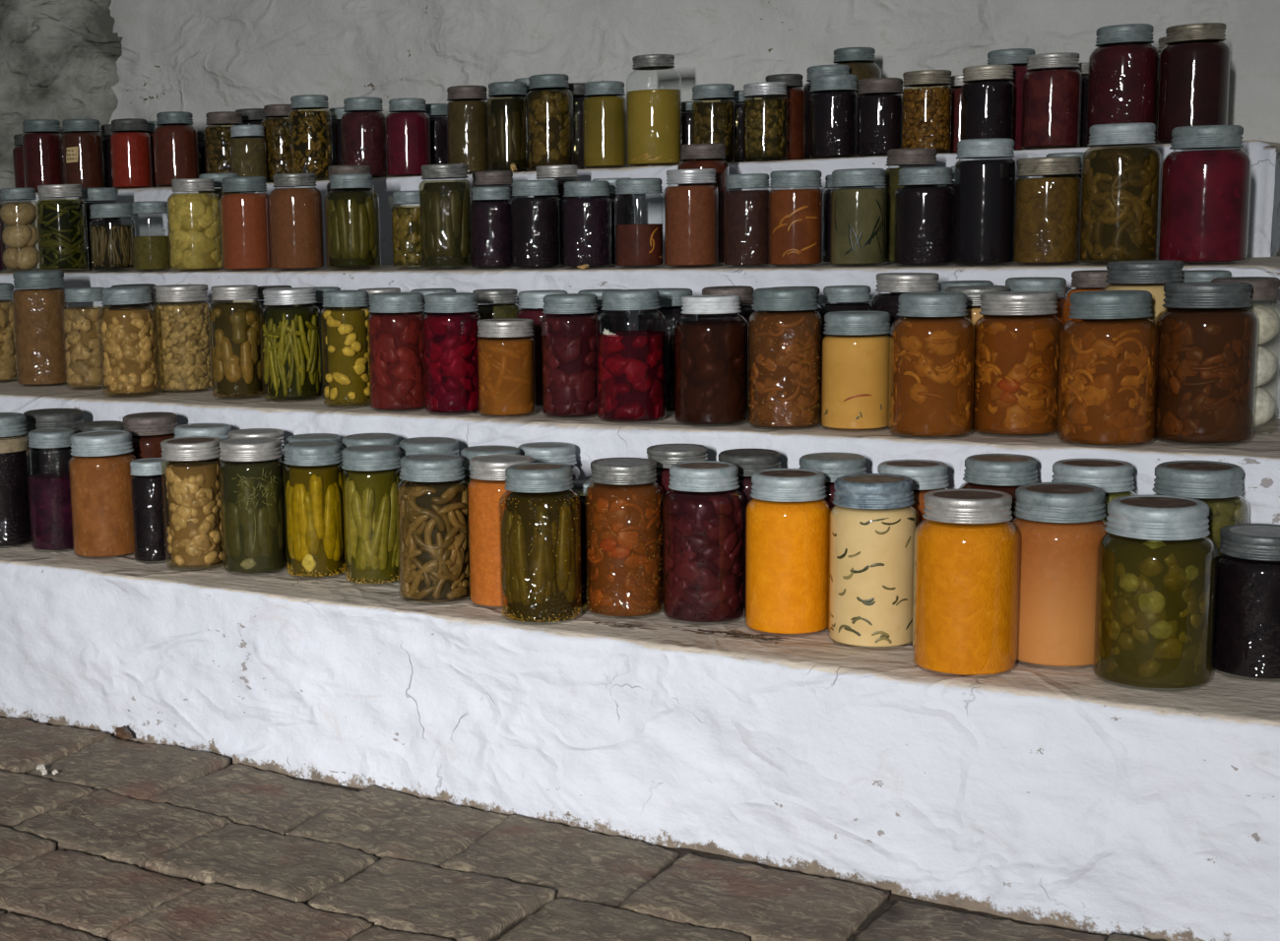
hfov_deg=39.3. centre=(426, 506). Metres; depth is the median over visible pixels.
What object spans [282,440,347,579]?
jar
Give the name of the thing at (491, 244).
jar
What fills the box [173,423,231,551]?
jar
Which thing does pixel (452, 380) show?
jar
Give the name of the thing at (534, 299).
jar
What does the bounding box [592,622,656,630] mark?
dry grass
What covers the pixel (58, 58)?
wall
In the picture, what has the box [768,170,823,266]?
jar
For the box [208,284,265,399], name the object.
jar
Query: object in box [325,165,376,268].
jar
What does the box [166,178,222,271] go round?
jar
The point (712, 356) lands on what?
jar
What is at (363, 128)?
jar
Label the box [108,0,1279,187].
wall
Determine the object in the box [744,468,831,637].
jar
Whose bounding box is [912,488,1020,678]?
jar
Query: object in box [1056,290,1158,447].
jar
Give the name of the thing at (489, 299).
jar
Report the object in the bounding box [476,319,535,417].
jar
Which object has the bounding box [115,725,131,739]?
pebble
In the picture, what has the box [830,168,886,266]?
jar
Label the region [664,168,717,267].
jar
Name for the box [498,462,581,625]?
jar
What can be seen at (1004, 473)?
jar
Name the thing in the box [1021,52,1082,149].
jar
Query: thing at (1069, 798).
shelf
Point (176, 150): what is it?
jar
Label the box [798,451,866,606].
jar
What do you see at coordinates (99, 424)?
jar
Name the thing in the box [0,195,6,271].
jar
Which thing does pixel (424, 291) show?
jar
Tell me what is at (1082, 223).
jar
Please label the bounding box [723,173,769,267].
jar
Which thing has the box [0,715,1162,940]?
floor
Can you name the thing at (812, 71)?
jar
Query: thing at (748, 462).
jar
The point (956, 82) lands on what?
jar
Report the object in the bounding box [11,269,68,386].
jar
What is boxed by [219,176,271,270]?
jar
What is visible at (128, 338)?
jar
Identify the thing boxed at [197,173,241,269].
jar
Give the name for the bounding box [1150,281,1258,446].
jar
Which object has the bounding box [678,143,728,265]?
jar
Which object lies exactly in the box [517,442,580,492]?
jar
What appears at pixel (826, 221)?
jar
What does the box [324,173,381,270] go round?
jar
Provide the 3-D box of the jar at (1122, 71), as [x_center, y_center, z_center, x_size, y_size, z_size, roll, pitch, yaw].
[0.999,-0.603,2.542,0.095,0.168,0.095,5,11,34]
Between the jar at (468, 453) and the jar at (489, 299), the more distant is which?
the jar at (489, 299)
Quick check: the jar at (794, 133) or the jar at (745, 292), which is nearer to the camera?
the jar at (745, 292)
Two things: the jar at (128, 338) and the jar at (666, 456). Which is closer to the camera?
the jar at (666, 456)
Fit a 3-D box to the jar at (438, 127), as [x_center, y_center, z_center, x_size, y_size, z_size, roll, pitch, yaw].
[0.016,-0.691,3.342,0.078,0.136,0.078,5,11,34]
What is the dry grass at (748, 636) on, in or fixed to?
on the shelf
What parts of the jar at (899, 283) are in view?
lid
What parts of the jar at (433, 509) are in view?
lid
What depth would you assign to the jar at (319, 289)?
2.73 m
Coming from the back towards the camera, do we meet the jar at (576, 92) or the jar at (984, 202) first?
the jar at (576, 92)
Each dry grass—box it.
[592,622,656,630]
[672,626,785,643]
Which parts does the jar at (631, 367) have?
lid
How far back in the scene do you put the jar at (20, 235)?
3.38 m
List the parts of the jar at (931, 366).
lid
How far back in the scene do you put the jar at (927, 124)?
2.68 m
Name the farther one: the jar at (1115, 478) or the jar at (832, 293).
the jar at (832, 293)
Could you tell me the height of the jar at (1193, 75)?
0.161 m
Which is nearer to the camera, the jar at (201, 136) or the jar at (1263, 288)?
the jar at (1263, 288)
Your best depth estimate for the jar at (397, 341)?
2.47 m
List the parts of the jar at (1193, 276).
lid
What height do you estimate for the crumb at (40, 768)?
0.010 m
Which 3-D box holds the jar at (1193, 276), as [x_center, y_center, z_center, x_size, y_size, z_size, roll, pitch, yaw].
[0.912,-0.186,2.087,0.067,0.182,0.067,5,11,34]
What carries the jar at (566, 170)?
on the shelf
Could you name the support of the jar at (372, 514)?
on the shelf
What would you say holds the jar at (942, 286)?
on the shelf
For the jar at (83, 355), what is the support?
on the shelf
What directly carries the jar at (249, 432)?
on the shelf
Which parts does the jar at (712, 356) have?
lid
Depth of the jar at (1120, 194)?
2.23 m
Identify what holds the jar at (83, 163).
on the shelf
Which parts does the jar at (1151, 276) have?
lid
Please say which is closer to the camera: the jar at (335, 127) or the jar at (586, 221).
the jar at (586, 221)
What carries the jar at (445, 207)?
on the shelf
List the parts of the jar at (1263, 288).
lid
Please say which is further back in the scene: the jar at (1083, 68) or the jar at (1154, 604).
the jar at (1083, 68)
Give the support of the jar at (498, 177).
on the shelf
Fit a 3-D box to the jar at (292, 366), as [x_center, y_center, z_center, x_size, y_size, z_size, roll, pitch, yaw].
[-0.205,-0.246,2.677,0.092,0.168,0.092,3,10,26]
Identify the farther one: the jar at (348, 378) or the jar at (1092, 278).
the jar at (348, 378)
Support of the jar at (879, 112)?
on the shelf
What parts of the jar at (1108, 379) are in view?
lid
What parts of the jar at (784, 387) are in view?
lid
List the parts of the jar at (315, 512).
lid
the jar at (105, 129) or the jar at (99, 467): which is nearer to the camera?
the jar at (99, 467)
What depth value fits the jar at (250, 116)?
3.59 m
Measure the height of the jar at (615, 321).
0.162 m
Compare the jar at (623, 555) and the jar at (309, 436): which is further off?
the jar at (309, 436)
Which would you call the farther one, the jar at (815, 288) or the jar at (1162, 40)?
the jar at (1162, 40)
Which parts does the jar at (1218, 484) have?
lid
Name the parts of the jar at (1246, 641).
glass, lid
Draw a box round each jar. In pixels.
[0,188,42,272]
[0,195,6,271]
[0,282,17,383]
[0,412,31,546]
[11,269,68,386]
[12,133,38,192]
[21,119,63,191]
[23,408,83,475]
[25,428,75,552]
[35,184,89,271]
[61,119,105,188]
[62,287,110,389]
[67,430,136,559]
[77,420,124,433]
[78,188,124,270]
[89,202,135,271]
[97,286,161,397]
[100,124,130,189]
[108,283,159,342]
[109,118,152,189]
[122,411,178,463]
[129,457,171,562]
[130,200,173,271]
[137,121,161,188]
[151,284,214,392]
[152,111,199,187]
[160,436,227,571]
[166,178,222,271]
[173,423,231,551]
[196,130,206,175]
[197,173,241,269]
[204,111,243,173]
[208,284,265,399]
[218,437,287,575]
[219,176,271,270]
[228,428,287,553]
[229,125,267,178]
[233,108,273,183]
[254,285,297,390]
[259,287,323,402]
[260,104,298,181]
[268,173,324,270]
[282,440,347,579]
[283,433,343,562]
[288,94,332,180]
[298,286,343,392]
[320,290,371,407]
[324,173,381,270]
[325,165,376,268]
[327,107,348,165]
[340,96,387,178]
[340,433,398,567]
[341,445,400,586]
[354,287,404,395]
[367,292,427,412]
[384,98,431,177]
[390,190,434,269]
[394,437,459,570]
[395,452,470,605]
[407,288,459,373]
[416,103,448,176]
[418,163,472,269]
[422,292,481,414]
[447,85,488,174]
[459,445,520,589]
[466,454,534,609]
[468,288,521,338]
[470,170,514,266]
[470,187,512,269]
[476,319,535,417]
[486,81,528,172]
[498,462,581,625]
[511,179,560,268]
[512,77,551,172]
[516,289,570,402]
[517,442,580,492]
[524,73,574,171]
[534,164,579,266]
[540,293,600,418]
[558,82,596,169]
[562,180,611,268]
[568,479,597,605]
[576,289,629,387]
[582,80,626,169]
[584,457,663,619]
[589,177,634,266]
[595,289,666,421]
[614,178,663,268]
[626,54,681,167]
[638,288,696,408]
[646,444,707,604]
[662,460,744,625]
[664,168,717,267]
[674,101,703,165]
[674,295,748,426]
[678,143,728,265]
[691,83,734,160]
[698,285,759,412]
[718,448,780,608]
[719,90,757,162]
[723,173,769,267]
[743,81,787,162]
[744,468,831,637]
[747,287,822,429]
[762,73,804,161]
[766,286,820,413]
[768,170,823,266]
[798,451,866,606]
[803,64,851,159]
[809,73,857,159]
[817,285,871,415]
[820,311,892,431]
[822,174,842,264]
[828,473,918,649]
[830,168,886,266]
[832,47,881,157]
[856,77,902,157]
[869,272,942,419]
[877,459,949,529]
[883,148,937,263]
[888,292,974,439]
[894,166,955,266]
[901,69,951,153]
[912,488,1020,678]
[938,74,969,153]
[938,280,993,319]
[944,285,1009,425]
[946,165,957,263]
[952,138,1016,265]
[959,453,1038,521]
[960,64,1014,140]
[971,291,1063,436]
[987,48,1035,150]
[1005,276,1069,423]
[1010,482,1110,669]
[1013,156,1082,265]
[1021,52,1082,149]
[1042,151,1092,262]
[1051,458,1136,535]
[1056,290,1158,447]
[1064,62,1094,148]
[1065,269,1121,329]
[1078,123,1161,264]
[1086,23,1159,147]
[1091,495,1217,691]
[1101,259,1184,432]
[1149,36,1169,144]
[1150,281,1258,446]
[1152,460,1249,652]
[1156,22,1230,143]
[1157,125,1251,264]
[1181,269,1231,311]
[1206,276,1279,434]
[1209,523,1279,682]
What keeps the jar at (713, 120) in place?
on the shelf
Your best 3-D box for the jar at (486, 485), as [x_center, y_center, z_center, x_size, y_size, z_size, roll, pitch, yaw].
[0.092,0.029,2.139,0.085,0.178,0.085,3,10,26]
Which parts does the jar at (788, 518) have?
lid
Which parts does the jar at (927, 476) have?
lid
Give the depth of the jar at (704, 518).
2.00 m
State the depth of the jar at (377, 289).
2.67 m
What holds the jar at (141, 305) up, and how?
on the shelf
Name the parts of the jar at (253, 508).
lid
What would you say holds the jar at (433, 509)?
on the shelf
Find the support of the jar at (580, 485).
on the shelf
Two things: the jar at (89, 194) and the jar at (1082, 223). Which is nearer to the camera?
the jar at (1082, 223)
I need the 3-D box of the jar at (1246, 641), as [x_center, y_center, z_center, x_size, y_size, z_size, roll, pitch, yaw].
[0.819,0.093,1.738,0.089,0.142,0.089,4,11,31]
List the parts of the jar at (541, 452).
lid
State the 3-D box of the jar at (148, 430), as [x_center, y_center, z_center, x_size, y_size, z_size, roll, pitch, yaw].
[-0.405,-0.042,2.618,0.090,0.190,0.090,-9,12,-41]
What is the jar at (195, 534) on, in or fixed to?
on the shelf
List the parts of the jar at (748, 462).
lid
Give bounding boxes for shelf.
[0,139,1279,940]
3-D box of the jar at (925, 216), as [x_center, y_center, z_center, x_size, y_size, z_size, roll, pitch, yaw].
[0.677,-0.395,2.409,0.079,0.132,0.079,5,11,34]
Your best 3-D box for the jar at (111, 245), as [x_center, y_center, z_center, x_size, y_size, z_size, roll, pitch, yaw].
[-0.579,-0.497,3.269,0.083,0.124,0.083,4,11,31]
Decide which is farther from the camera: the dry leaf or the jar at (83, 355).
the jar at (83, 355)
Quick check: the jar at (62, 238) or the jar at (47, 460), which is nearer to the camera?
the jar at (47, 460)
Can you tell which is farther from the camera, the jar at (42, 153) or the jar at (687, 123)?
the jar at (42, 153)
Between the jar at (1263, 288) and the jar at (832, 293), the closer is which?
the jar at (1263, 288)
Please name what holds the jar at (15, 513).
on the shelf
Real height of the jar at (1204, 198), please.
0.169 m
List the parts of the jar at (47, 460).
lid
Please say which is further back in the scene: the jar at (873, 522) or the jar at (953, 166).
the jar at (953, 166)
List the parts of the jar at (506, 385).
lid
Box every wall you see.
[0,0,123,190]
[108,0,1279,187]
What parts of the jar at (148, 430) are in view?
lid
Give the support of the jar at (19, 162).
on the shelf
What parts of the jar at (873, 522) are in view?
lid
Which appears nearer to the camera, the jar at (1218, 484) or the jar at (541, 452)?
the jar at (1218, 484)
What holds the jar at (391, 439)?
on the shelf
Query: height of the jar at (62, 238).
0.162 m
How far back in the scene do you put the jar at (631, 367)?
2.27 m
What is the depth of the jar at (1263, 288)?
1.99 m
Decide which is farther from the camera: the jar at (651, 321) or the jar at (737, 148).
the jar at (737, 148)
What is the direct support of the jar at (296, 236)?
on the shelf
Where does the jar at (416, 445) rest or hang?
on the shelf
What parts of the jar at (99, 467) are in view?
lid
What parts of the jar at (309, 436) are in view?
lid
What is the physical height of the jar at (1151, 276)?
0.196 m
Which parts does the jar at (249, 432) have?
lid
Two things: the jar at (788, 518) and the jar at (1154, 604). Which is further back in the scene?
the jar at (788, 518)
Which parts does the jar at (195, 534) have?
lid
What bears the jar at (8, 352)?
on the shelf
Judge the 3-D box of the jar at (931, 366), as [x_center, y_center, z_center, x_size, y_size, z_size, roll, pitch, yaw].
[0.589,-0.166,2.066,0.095,0.165,0.095,0,9,9]
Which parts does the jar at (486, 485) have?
glass, lid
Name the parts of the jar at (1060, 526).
lid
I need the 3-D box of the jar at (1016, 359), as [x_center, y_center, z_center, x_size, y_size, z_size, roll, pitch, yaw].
[0.687,-0.167,2.062,0.098,0.164,0.098,-5,10,-18]
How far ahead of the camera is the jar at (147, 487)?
2.45 m
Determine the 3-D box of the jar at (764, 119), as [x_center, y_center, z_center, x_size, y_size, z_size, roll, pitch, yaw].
[0.545,-0.620,2.856,0.070,0.123,0.070,5,11,34]
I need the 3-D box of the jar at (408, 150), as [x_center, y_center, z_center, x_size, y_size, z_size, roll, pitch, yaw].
[-0.034,-0.677,3.251,0.081,0.140,0.081,5,11,34]
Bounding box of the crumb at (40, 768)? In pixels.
[36,764,45,771]
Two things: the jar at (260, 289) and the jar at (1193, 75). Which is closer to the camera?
the jar at (1193, 75)
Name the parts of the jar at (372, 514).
lid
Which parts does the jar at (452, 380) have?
lid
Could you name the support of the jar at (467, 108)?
on the shelf
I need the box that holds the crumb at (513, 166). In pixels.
[510,163,516,171]
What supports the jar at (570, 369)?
on the shelf
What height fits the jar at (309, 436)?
0.173 m
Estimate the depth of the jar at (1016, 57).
2.70 m
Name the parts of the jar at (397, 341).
lid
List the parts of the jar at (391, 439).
lid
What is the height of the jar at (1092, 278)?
0.182 m
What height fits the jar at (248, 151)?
0.111 m
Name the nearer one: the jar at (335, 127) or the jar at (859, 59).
the jar at (859, 59)
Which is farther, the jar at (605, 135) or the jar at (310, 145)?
the jar at (310, 145)
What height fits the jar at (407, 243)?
0.127 m
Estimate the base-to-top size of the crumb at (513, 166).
0.015 m
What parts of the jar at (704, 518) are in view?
lid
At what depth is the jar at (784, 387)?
2.15 m
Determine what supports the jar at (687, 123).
on the shelf
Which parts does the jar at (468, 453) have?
lid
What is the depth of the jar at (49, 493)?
2.56 m
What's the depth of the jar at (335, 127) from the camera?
3.43 m
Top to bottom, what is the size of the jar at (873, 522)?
0.178 m
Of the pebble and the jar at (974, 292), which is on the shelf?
the jar at (974, 292)
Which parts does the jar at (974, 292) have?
lid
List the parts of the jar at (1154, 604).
lid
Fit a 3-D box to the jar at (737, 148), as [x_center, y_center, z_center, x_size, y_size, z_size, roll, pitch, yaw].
[0.525,-0.641,2.995,0.067,0.122,0.067,5,11,34]
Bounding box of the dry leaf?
[576,263,588,268]
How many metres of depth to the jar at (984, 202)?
2.33 m
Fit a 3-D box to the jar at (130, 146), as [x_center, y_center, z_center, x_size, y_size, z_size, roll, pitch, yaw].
[-0.609,-0.726,3.643,0.083,0.140,0.083,5,11,34]
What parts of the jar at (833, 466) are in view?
lid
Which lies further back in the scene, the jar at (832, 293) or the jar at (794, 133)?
the jar at (794, 133)
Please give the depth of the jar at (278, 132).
3.46 m
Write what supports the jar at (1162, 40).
on the shelf
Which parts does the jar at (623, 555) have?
lid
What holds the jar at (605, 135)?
on the shelf
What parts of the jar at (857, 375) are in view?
lid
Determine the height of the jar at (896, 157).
0.161 m
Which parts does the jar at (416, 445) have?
lid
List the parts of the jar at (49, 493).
lid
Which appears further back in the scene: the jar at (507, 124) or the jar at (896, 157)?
the jar at (507, 124)
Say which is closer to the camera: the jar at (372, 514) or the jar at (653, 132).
the jar at (372, 514)
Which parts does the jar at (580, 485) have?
lid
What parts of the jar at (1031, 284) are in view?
lid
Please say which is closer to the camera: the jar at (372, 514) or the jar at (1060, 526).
the jar at (1060, 526)
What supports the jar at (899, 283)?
on the shelf
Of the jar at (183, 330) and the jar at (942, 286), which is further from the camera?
the jar at (183, 330)
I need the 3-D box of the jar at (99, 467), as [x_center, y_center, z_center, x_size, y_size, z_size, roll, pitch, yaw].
[-0.461,-0.019,2.533,0.097,0.175,0.097,5,11,34]
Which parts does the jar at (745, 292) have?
lid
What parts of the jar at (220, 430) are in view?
lid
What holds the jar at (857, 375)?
on the shelf
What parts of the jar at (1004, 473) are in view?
lid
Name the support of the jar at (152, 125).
on the shelf
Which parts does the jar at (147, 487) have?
lid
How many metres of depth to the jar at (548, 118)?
3.05 m
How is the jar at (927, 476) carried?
on the shelf
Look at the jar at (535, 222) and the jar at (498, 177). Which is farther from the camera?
the jar at (498, 177)
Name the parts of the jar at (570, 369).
lid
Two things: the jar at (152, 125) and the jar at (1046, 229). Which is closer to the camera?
the jar at (1046, 229)
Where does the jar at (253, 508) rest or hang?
on the shelf
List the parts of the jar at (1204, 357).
lid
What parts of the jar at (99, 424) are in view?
lid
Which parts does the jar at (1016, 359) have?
lid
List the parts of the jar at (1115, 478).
lid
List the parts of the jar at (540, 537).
lid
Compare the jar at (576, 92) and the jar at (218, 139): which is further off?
the jar at (218, 139)
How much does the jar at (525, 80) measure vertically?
0.168 m
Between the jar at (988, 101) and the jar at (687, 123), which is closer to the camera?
the jar at (988, 101)
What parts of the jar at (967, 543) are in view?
lid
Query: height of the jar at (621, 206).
0.137 m
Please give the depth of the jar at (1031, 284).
2.13 m
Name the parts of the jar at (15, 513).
lid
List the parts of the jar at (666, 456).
lid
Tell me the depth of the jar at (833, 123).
2.76 m
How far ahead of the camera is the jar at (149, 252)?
3.19 m
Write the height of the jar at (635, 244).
0.132 m

